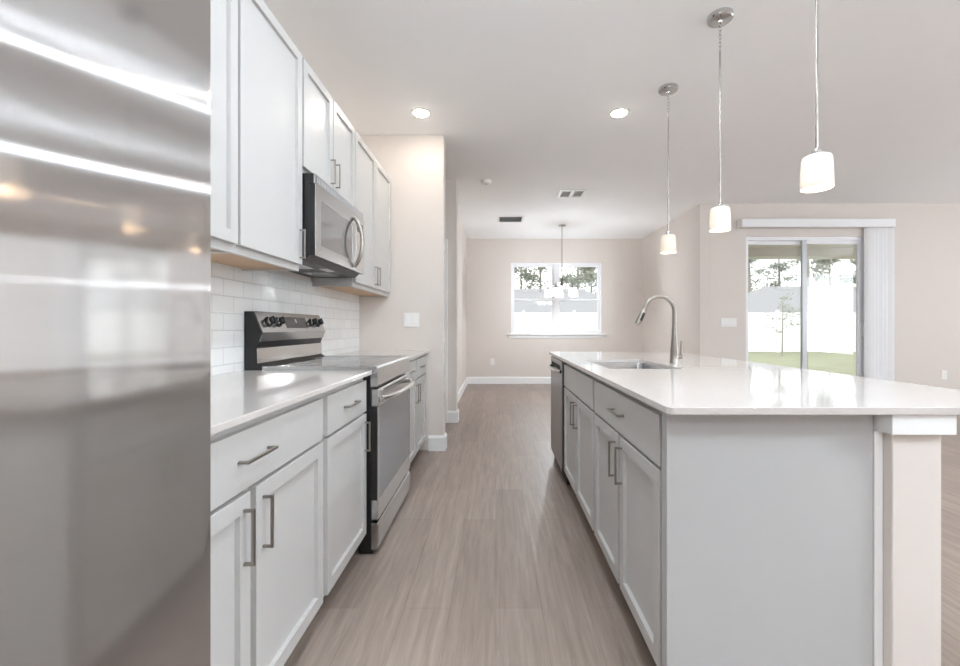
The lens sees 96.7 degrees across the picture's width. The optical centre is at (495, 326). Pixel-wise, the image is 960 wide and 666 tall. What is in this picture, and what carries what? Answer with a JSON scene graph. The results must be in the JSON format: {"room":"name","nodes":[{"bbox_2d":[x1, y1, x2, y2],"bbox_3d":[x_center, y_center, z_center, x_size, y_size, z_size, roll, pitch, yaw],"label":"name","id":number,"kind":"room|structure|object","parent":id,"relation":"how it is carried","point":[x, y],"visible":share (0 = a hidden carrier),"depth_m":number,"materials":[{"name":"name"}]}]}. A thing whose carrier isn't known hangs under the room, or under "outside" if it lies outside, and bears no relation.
{"room":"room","nodes":[
{"label":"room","id":0,"kind":"room"},
{"bbox_2d":[271,271,310,280],"bbox_3d":[-1.292,-0.305,0.150,0.135,2.810,7.300,0,0,0],"label":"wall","id":1,"kind":"structure","parent":0,"point":[287,273],"depth_m":2.59,"materials":[{"name":"white tile"}]},
{"bbox_2d":[211,0,237,252],"bbox_3d":[-1.063,-0.797,1.090,0.321,1.056,0.919,0,0,0],"label":"upper cabinet","id":2,"kind":"object","parent":1,"relation":"attached to","point":[224,13],"visible":0.05,"depth_m":1.49,"materials":[{"name":"white paint"}]},
{"bbox_2d":[211,0,305,270],"bbox_3d":[-1.063,-0.797,1.806,0.321,1.056,0.511,0,0,0],"label":"upper cabinet","id":3,"kind":"object","parent":1,"relation":"attached to","point":[270,229],"visible":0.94,"depth_m":1.77,"materials":[{"name":"white paint"}]},
{"bbox_2d":[211,262,358,375],"bbox_3d":[-1.221,-0.046,2.175,0.008,0.508,3.250,0,0,0],"label":"backsplash","id":4,"kind":"structure","parent":1,"relation":"attached to","point":[234,291],"depth_m":2.23,"materials":[{"name":"white tile"}]},
{"bbox_2d":[302,57,354,206],"bbox_3d":[-1.063,-1.038,2.444,0.321,0.575,0.763,0,0,0],"label":"upper cabinet","id":5,"kind":"object","parent":1,"relation":"attached to","point":[328,137],"visible":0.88,"depth_m":2.37,"materials":[{"name":"white paint"}]},
{"bbox_2d":[311,130,390,296],"bbox_3d":[-1.063,-0.797,3.312,0.321,1.056,0.971,0,0,0],"label":"upper cabinet","id":6,"kind":"object","parent":1,"relation":"attached to","point":[372,183],"visible":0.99,"depth_m":3.24,"materials":[{"name":"white paint"}]},
{"bbox_2d":[288,173,363,277],"bbox_3d":[-1.011,-0.534,2.444,0.410,0.424,0.752,0,0,0],"label":"microwave","id":7,"kind":"object","parent":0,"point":[334,227],"visible":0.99,"depth_m":2.28,"materials":[{"name":"silver metal"}]},
{"bbox_2d":[359,135,444,449],"bbox_3d":[-1.833,-0.305,3.860,2.735,2.810,0.120,0,0,0],"label":"wall","id":8,"kind":"structure","parent":0,"point":[414,165],"depth_m":3.80,"materials":[{"name":"beige paint"}]},
{"bbox_2d":[404,313,418,326],"bbox_3d":[-0.752,-0.063,3.795,0.135,0.125,0.010,0,0,0],"label":"light switch","id":9,"kind":"object","parent":8,"relation":"attached to","point":[410,319],"visible":1,"depth_m":3.79,"materials":[{"name":"white plastic"}]},
{"bbox_2d":[428,435,445,450],"bbox_3d":[-0.524,1.032,3.792,0.151,0.135,0.016,0,0,0],"label":"baseboard","id":10,"kind":"structure","parent":8,"relation":"attached to","point":[435,442],"depth_m":3.78,"materials":[{"name":"white paint"}]},
{"bbox_2d":[444,432,446,450],"bbox_3d":[-0.457,1.032,3.853,0.016,0.135,0.134,0,0,0],"label":"baseboard","id":11,"kind":"structure","parent":8,"relation":"attached to","point":[445,432],"depth_m":3.87,"materials":[{"name":"white paint"}]},
{"bbox_2d":[445,179,457,410],"bbox_3d":[-1.826,-0.305,4.985,2.748,2.810,0.130,0,0,0],"label":"wall","id":12,"kind":"structure","parent":0,"point":[451,185],"depth_m":4.92,"materials":[{"name":"beige paint"}]},
{"bbox_2d":[445,239,447,422],"bbox_3d":[-1.010,0.045,4.880,0.909,2.110,0.079,0,0,0],"label":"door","id":13,"kind":"structure","parent":12,"relation":"in","point":[446,240],"depth_m":4.89,"materials":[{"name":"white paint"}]},
{"bbox_2d":[448,411,457,422],"bbox_3d":[-0.495,1.032,4.912,0.119,0.135,0.016,0,0,0],"label":"baseboard","id":14,"kind":"structure","parent":12,"relation":"attached to","point":[452,415],"depth_m":4.90,"materials":[{"name":"white paint"}]},
{"bbox_2d":[458,214,466,390],"bbox_3d":[-0.627,-0.305,6.660,0.125,2.810,3.220,0,0,0],"label":"wall","id":15,"kind":"structure","parent":0,"point":[462,240],"depth_m":7.20,"materials":[{"name":"beige paint"}]},
{"bbox_2d":[458,377,467,401],"bbox_3d":[-0.557,1.032,6.665,0.016,0.135,3.210,0,0,0],"label":"baseboard","id":16,"kind":"structure","parent":15,"relation":"attached to","point":[461,390],"depth_m":7.00,"materials":[{"name":"white paint"}]},
{"bbox_2d":[467,239,641,377],"bbox_3d":[1.130,-0.305,8.345,3.640,2.810,0.150,0,0,0],"label":"wall","id":17,"kind":"structure","parent":0,"point":[489,261],"depth_m":8.27,"materials":[{"name":"beige paint"}]},
{"bbox_2d":[468,377,550,383],"bbox_3d":[1.133,1.032,8.262,3.365,0.135,0.016,0,0,0],"label":"baseboard","id":18,"kind":"structure","parent":17,"relation":"attached to","point":[471,380],"depth_m":8.26,"materials":[{"name":"white paint"}]},
{"bbox_2d":[508,263,605,337],"bbox_3d":[1.170,-0.517,8.307,1.890,1.455,0.185,0,0,0],"label":"window","id":19,"kind":"structure","parent":17,"relation":"in","point":[555,333],"depth_m":8.30,"materials":[{"name":"white plastic"}]},
{"bbox_2d":[263,0,959,238],"bbox_3d":[2.650,-1.760,2.460,11.700,0.100,11.920,0,0,0],"label":"ceiling","id":20,"kind":"structure","parent":0,"point":[521,95],"depth_m":3.17,"materials":[{"name":"white paint"}]},
{"bbox_2d":[410,108,430,117],"bbox_3d":[-0.600,-1.703,3.410,0.168,0.014,0.168,0,0,0],"label":"recessed light","id":21,"kind":"object","parent":20,"relation":"in","point":[416,112],"visible":1,"depth_m":3.39,"materials":[{"name":"white plastic"}]},
{"bbox_2d":[480,179,491,184],"bbox_3d":[-0.117,-1.690,5.000,0.132,0.039,0.132,0,0,0],"label":"smoke detector","id":22,"kind":"object","parent":20,"relation":"attached to","point":[483,181],"visible":1,"depth_m":4.96,"materials":[{"name":"white plastic"}]},
{"bbox_2d":[497,216,524,222],"bbox_3d":[0.230,-1.704,6.755,0.420,0.010,0.390,0,0,0],"label":"ceiling vent","id":23,"kind":"object","parent":20,"relation":"in","point":[500,219],"visible":1,"depth_m":6.79,"materials":[{"name":"white plastic"}]},
{"bbox_2d":[544,224,577,297],"bbox_3d":[1.104,-1.110,7.180,0.576,1.200,0.559,0,0,0],"label":"chandelier","id":24,"kind":"object","parent":20,"relation":"hanging from","point":[573,292],"visible":1,"depth_m":7.13,"materials":[{"name":"white glass"}]},
{"bbox_2d":[557,190,586,197],"bbox_3d":[0.968,-1.704,5.470,0.335,0.010,0.300,0,0,0],"label":"ceiling vent","id":25,"kind":"object","parent":20,"relation":"in","point":[562,193],"visible":1,"depth_m":5.45,"materials":[{"name":"white plastic"}]},
{"bbox_2d":[609,108,629,117],"bbox_3d":[0.985,-1.703,3.410,0.168,0.014,0.168,0,0,0],"label":"recessed light","id":26,"kind":"object","parent":20,"relation":"in","point":[618,112],"visible":1,"depth_m":3.39,"materials":[{"name":"white plastic"}]},
{"bbox_2d":[658,83,677,253],"bbox_3d":[1.232,-1.121,3.055,0.134,1.179,0.134,0,0,0],"label":"pendant light","id":27,"kind":"object","parent":20,"relation":"hanging from","point":[668,241],"visible":1,"depth_m":3.04,"materials":[{"name":"white glass"}]},
{"bbox_2d":[706,7,733,232],"bbox_3d":[1.232,-1.121,2.348,0.134,1.179,0.134,0,0,0],"label":"pendant light","id":28,"kind":"object","parent":20,"relation":"hanging from","point":[720,215],"visible":1,"depth_m":2.33,"materials":[{"name":"white glass"}]},
{"bbox_2d":[800,0,834,192],"bbox_3d":[1.232,-1.121,1.640,0.134,1.179,0.134,0,0,0],"label":"pendant light","id":29,"kind":"object","parent":20,"relation":"hanging from","point":[817,168],"visible":1,"depth_m":1.62,"materials":[{"name":"white glass"}]},
{"bbox_2d":[811,148,822,153],"bbox_3d":[1.232,-0.656,1.640,0.038,0.053,0.038,0,0,0],"label":"socket","id":30,"kind":"object","parent":29,"relation":"attached to","point":[816,150],"depth_m":1.63,"materials":[{"name":"silver metal"}]},
{"bbox_2d":[284,384,959,665],"bbox_3d":[2.650,1.125,2.460,11.700,0.050,11.920,0,0,0],"label":"floor","id":31,"kind":"structure","parent":0,"point":[489,557],"depth_m":1.94,"materials":[{"name":"brown wood"}]},
{"bbox_2d":[0,0,210,665],"bbox_3d":[-0.754,0.205,0.084,0.891,1.790,0.908,0,0,0],"label":"refrigerator","id":32,"kind":"object","parent":31,"relation":"on","point":[105,105],"visible":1,"depth_m":0.39,"materials":[{"name":"grey metal"}]},
{"bbox_2d":[211,394,322,665],"bbox_3d":[-0.905,0.664,1.088,0.632,0.870,0.915,0,0,0],"label":"base cabinet","id":33,"kind":"object","parent":31,"relation":"on","point":[267,470],"visible":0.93,"depth_m":1.14,"materials":[{"name":"white paint"}]},
{"bbox_2d":[211,370,371,435],"bbox_3d":[-0.909,0.218,1.315,0.630,0.020,1.470,0,0,0],"label":"countertop","id":34,"kind":"structure","parent":33,"relation":"on","point":[243,396],"depth_m":1.44,"materials":[{"name":"white stone"}]},
{"bbox_2d":[244,311,413,553],"bbox_3d":[-0.857,0.511,2.441,0.714,1.178,0.762,0,0,0],"label":"range","id":35,"kind":"object","parent":31,"relation":"on","point":[272,340],"visible":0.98,"depth_m":2.22,"materials":[{"name":"silver metal"}]},
{"bbox_2d":[269,356,400,365],"bbox_3d":[-0.877,0.203,2.441,0.546,0.024,0.750,0,0,0],"label":"cooktop","id":36,"kind":"object","parent":35,"relation":"in","point":[298,360],"depth_m":2.37,"materials":[{"name":"black glass"}]},
{"bbox_2d":[320,378,370,596],"bbox_3d":[-0.905,0.664,1.797,0.632,0.870,0.501,0,0,0],"label":"base cabinet","id":37,"kind":"object","parent":31,"relation":"on","point":[344,407],"visible":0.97,"depth_m":1.75,"materials":[{"name":"white paint"}]},
{"bbox_2d":[405,355,425,462],"bbox_3d":[-0.905,0.664,3.317,0.632,0.870,0.962,0,0,0],"label":"base cabinet","id":38,"kind":"object","parent":31,"relation":"on","point":[417,370],"visible":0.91,"depth_m":3.36,"materials":[{"name":"white paint"}]},
{"bbox_2d":[329,350,428,359],"bbox_3d":[-0.909,0.218,3.317,0.630,0.020,0.965,0,0,0],"label":"countertop","id":39,"kind":"structure","parent":38,"relation":"on","point":[412,354],"depth_m":3.35,"materials":[{"name":"white stone"}]},
{"bbox_2d":[548,356,569,483],"bbox_3d":[0.723,0.666,3.253,0.627,0.868,0.606,0,0,0],"label":"dishwasher","id":40,"kind":"object","parent":31,"relation":"on","point":[556,366],"visible":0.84,"depth_m":3.12,"materials":[{"name":"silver metal"}]},
{"bbox_2d":[564,363,597,530],"bbox_3d":[0.736,0.664,2.494,0.593,0.870,0.895,0,0,0],"label":"base cabinet","id":41,"kind":"object","parent":31,"relation":"on","point":[579,412],"visible":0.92,"depth_m":2.40,"materials":[{"name":"white paint"}]},
{"bbox_2d":[594,379,661,665],"bbox_3d":[0.736,0.664,1.626,0.593,0.870,0.839,0,0,0],"label":"base cabinet","id":42,"kind":"object","parent":31,"relation":"on","point":[627,430],"visible":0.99,"depth_m":1.50,"materials":[{"name":"white paint"}]},
{"bbox_2d":[549,352,959,414],"bbox_3d":[0.989,0.218,2.353,1.088,0.020,2.494,0,0,0],"label":"countertop","id":43,"kind":"structure","parent":42,"relation":"on","point":[697,384],"depth_m":1.44,"materials":[{"name":"white stone"}]},
{"bbox_2d":[595,363,666,368],"bbox_3d":[0.750,0.331,2.430,0.429,0.203,0.680,0,0,0],"label":"sink","id":44,"kind":"object","parent":43,"relation":"in","point":[607,365],"visible":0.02,"depth_m":2.74,"materials":[{"name":"silver metal"}]},
{"bbox_2d":[635,294,682,362],"bbox_3d":[0.939,0.010,2.470,0.275,0.397,0.054,0,0,0],"label":"faucet","id":45,"kind":"object","parent":43,"relation":"on","point":[674,357],"visible":0.99,"depth_m":2.46,"materials":[{"name":"silver metal"}]},
{"bbox_2d":[662,412,882,665],"bbox_3d":[0.762,0.664,1.185,0.590,0.870,0.039,0,0,0],"label":"island end panel","id":46,"kind":"object","parent":31,"relation":"on","point":[772,525],"visible":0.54,"depth_m":1.17,"materials":[{"name":"paint"}]},
{"bbox_2d":[642,204,709,355],"bbox_3d":[2.900,-0.305,7.100,0.140,2.810,2.340,0,0,0],"label":"wall","id":47,"kind":"structure","parent":0,"point":[683,276],"depth_m":6.55,"materials":[{"name":"beige paint"}]},
{"bbox_2d":[710,204,959,389],"bbox_3d":[5.735,-0.305,6.005,5.530,2.810,0.150,0,0,0],"label":"wall","id":48,"kind":"structure","parent":0,"point":[926,236],"depth_m":5.93,"materials":[{"name":"beige paint"}]},
{"bbox_2d":[721,318,736,326],"bbox_3d":[3.231,-0.062,5.925,0.208,0.111,0.009,0,0,0],"label":"light switch","id":49,"kind":"object","parent":48,"relation":"attached to","point":[725,322],"visible":1,"depth_m":5.92,"materials":[{"name":"white plastic"}]},
{"bbox_2d":[748,244,855,258],"bbox_3d":[6.245,-1.580,7.643,6.510,0.240,3.115,0,0,0],"label":"porch ceiling","id":50,"kind":"structure","parent":48,"relation":"attached to","point":[815,251],"depth_m":8.85,"materials":[{"name":"paint"}]},
{"bbox_2d":[746,237,863,376],"bbox_3d":[4.335,-0.080,5.991,1.730,2.360,0.138,0,0,0],"label":"door","id":51,"kind":"structure","parent":48,"relation":"in","point":[803,242],"depth_m":5.96,"materials":[{"name":"white plastic"}]},
{"bbox_2d":[737,219,895,228],"bbox_3d":[4.389,-1.419,5.864,2.088,0.113,0.128,0,0,0],"label":"blind valance","id":52,"kind":"object","parent":48,"relation":"attached to","point":[742,223],"visible":0.94,"depth_m":5.80,"materials":[{"name":"white plastic"}]},
{"bbox_2d":[864,227,893,380],"bbox_3d":[5.269,-0.152,5.872,0.379,2.425,0.049,0,0,0],"label":"vertical blind","id":53,"kind":"object","parent":48,"relation":"attached to","point":[878,241],"visible":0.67,"depth_m":5.85,"materials":[{"name":"white plastic"}]},
{"bbox_2d":[941,370,946,378],"bbox_3d":[6.220,0.665,5.926,0.078,0.125,0.009,0,0,0],"label":"wall outlet","id":54,"kind":"object","parent":48,"relation":"attached to","point":[943,372],"visible":1,"depth_m":5.92,"materials":[{"name":"white plastic"}]},
{"bbox_2d":[883,432,940,665],"bbox_3d":[1.124,0.692,2.350,0.132,0.817,2.420,0,0,0],"label":"wall","id":55,"kind":"structure","parent":0,"point":[911,463],"depth_m":1.14,"materials":[{"name":"beige paint"}]},
{"bbox_2d":[873,415,956,434],"bbox_3d":[1.123,0.256,2.349,0.169,0.054,2.462,0,0,0],"label":"trim","id":56,"kind":"structure","parent":55,"relation":"on","point":[889,424],"depth_m":1.12,"materials":[{"name":"white paint"}]},
{"label":"outside","id":57,"kind":"structure","parent":0,"visible":0},
{"bbox_2d":[748,352,855,375],"bbox_3d":[20.000,1.320,48.050,100.000,0.200,83.900,0,0,0],"label":"ground","id":58,"kind":"structure","parent":57,"point":[833,362],"depth_m":15.55,"materials":[{"name":"green plant"}]},
{"bbox_2d":[514,267,550,288],"bbox_3d":[3.344,-6.285,52.572,7.442,15.017,6.191,0,0,-43],"label":"tree","id":59,"kind":"object","parent":58,"relation":"on","point":[528,276],"visible":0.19,"depth_m":52.16,"materials":[{"name":"green plant"}]},
{"bbox_2d":[517,267,551,288],"bbox_3d":[5.912,-7.278,60.849,6.038,17.005,4.852,0,0,19],"label":"tree","id":60,"kind":"object","parent":58,"relation":"on","point":[539,268],"visible":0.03,"depth_m":60.62,"materials":[{"name":"green plant"}]},
{"bbox_2d":[514,289,596,330],"bbox_3d":[4.750,-1.215,41.000,17.560,4.870,11.060,0,0,0],"label":"house","id":61,"kind":"structure","parent":58,"relation":"on","point":[519,306],"depth_m":37.40,"materials":[{"name":"paint"}]},
{"bbox_2d":[518,289,538,291],"bbox_3d":[3.100,-3.445,40.450,2.000,0.310,0.400,0,0,0],"label":"vent","id":62,"kind":"object","parent":61,"relation":"attached to","point":[519,290],"depth_m":40.25,"materials":[{"name":"grey paint"}]},
{"bbox_2d":[564,289,584,291],"bbox_3d":[7.433,-3.445,40.450,2.000,0.310,0.400,0,0,0],"label":"vent","id":63,"kind":"object","parent":61,"relation":"attached to","point":[565,290],"depth_m":40.25,"materials":[{"name":"grey paint"}]},
{"bbox_2d":[560,267,596,288],"bbox_3d":[10.226,-6.068,53.115,6.927,14.581,9.060,0,0,6],"label":"tree","id":64,"kind":"object","parent":58,"relation":"on","point":[586,277],"visible":0.26,"depth_m":51.92,"materials":[{"name":"green plant"}]},
{"bbox_2d":[576,267,596,293],"bbox_3d":[13.928,-6.285,60.656,6.191,15.017,7.442,0,0,34],"label":"tree","id":65,"kind":"object","parent":58,"relation":"on","point":[582,268],"visible":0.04,"depth_m":60.97,"materials":[{"name":"green plant"}]},
{"bbox_2d":[514,310,855,351],"bbox_3d":[11.010,0.200,20.500,34.180,2.040,0.160,0,0,0],"label":"vinyl fence","id":66,"kind":"object","parent":58,"relation":"on","point":[828,331],"visible":0.21,"depth_m":20.49,"materials":[{"name":"white plastic"}]},
{"bbox_2d":[751,279,760,290],"bbox_3d":[33.123,-6.068,59.357,6.927,14.581,9.060,0,0,-25],"label":"tree","id":67,"kind":"object","parent":58,"relation":"on","point":[751,279],"visible":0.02,"depth_m":58.12,"materials":[{"name":"green plant"}]},
{"bbox_2d":[748,259,780,292],"bbox_3d":[31.044,-6.285,52.548,7.442,15.017,6.191,0,0,0],"label":"tree","id":68,"kind":"object","parent":58,"relation":"on","point":[750,261],"visible":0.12,"depth_m":51.96,"materials":[{"name":"green plant"}]},
{"bbox_2d":[752,259,799,290],"bbox_3d":[40.044,-6.285,60.548,7.442,15.017,6.191,0,0,0],"label":"tree","id":69,"kind":"object","parent":58,"relation":"on","point":[780,269],"visible":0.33,"depth_m":59.68,"materials":[{"name":"green plant"}]},
{"bbox_2d":[763,293,812,355],"bbox_3d":[11.967,-0.108,17.839,2.361,2.657,1.932,0,0,0],"label":"sapling","id":70,"kind":"object","parent":58,"relation":"on","point":[782,297],"visible":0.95,"depth_m":17.85,"materials":[{"name":"green plant"}]},
{"bbox_2d":[748,286,855,311],"bbox_3d":[31.450,-1.340,41.000,22.160,5.120,11.060,0,0,0],"label":"house","id":71,"kind":"structure","parent":58,"relation":"on","point":[822,298],"depth_m":38.23,"materials":[{"name":"paint"}]},
{"bbox_2d":[774,286,797,288],"bbox_3d":[27.500,-3.695,40.450,2.000,0.310,0.400,0,0,0],"label":"vent","id":72,"kind":"object","parent":71,"relation":"attached to","point":[776,287],"depth_m":40.25,"materials":[{"name":"grey paint"}]},
{"bbox_2d":[813,286,837,288],"bbox_3d":[31.200,-3.695,40.450,2.000,0.310,0.400,0,0,0],"label":"vent","id":73,"kind":"object","parent":71,"relation":"attached to","point":[815,287],"depth_m":40.25,"materials":[{"name":"grey paint"}]},
{"bbox_2d":[786,259,829,285],"bbox_3d":[38.509,-7.278,52.331,6.038,17.005,4.852,0,0,0],"label":"tree","id":74,"kind":"object","parent":58,"relation":"on","point":[817,267],"visible":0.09,"depth_m":52.61,"materials":[{"name":"green plant"}]},
{"bbox_2d":[810,259,842,285],"bbox_3d":[47.317,-7.278,61.079,4.852,17.005,6.038,0,0,16],"label":"tree","id":75,"kind":"object","parent":58,"relation":"on","point":[820,277],"visible":0.24,"depth_m":61.10,"materials":[{"name":"green plant"}]},
{"bbox_2d":[825,259,855,285],"bbox_3d":[44.563,-6.068,52.988,9.060,14.581,6.927,0,0,34],"label":"tree","id":76,"kind":"object","parent":58,"relation":"on","point":[848,279],"visible":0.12,"depth_m":52.83,"materials":[{"name":"green plant"}]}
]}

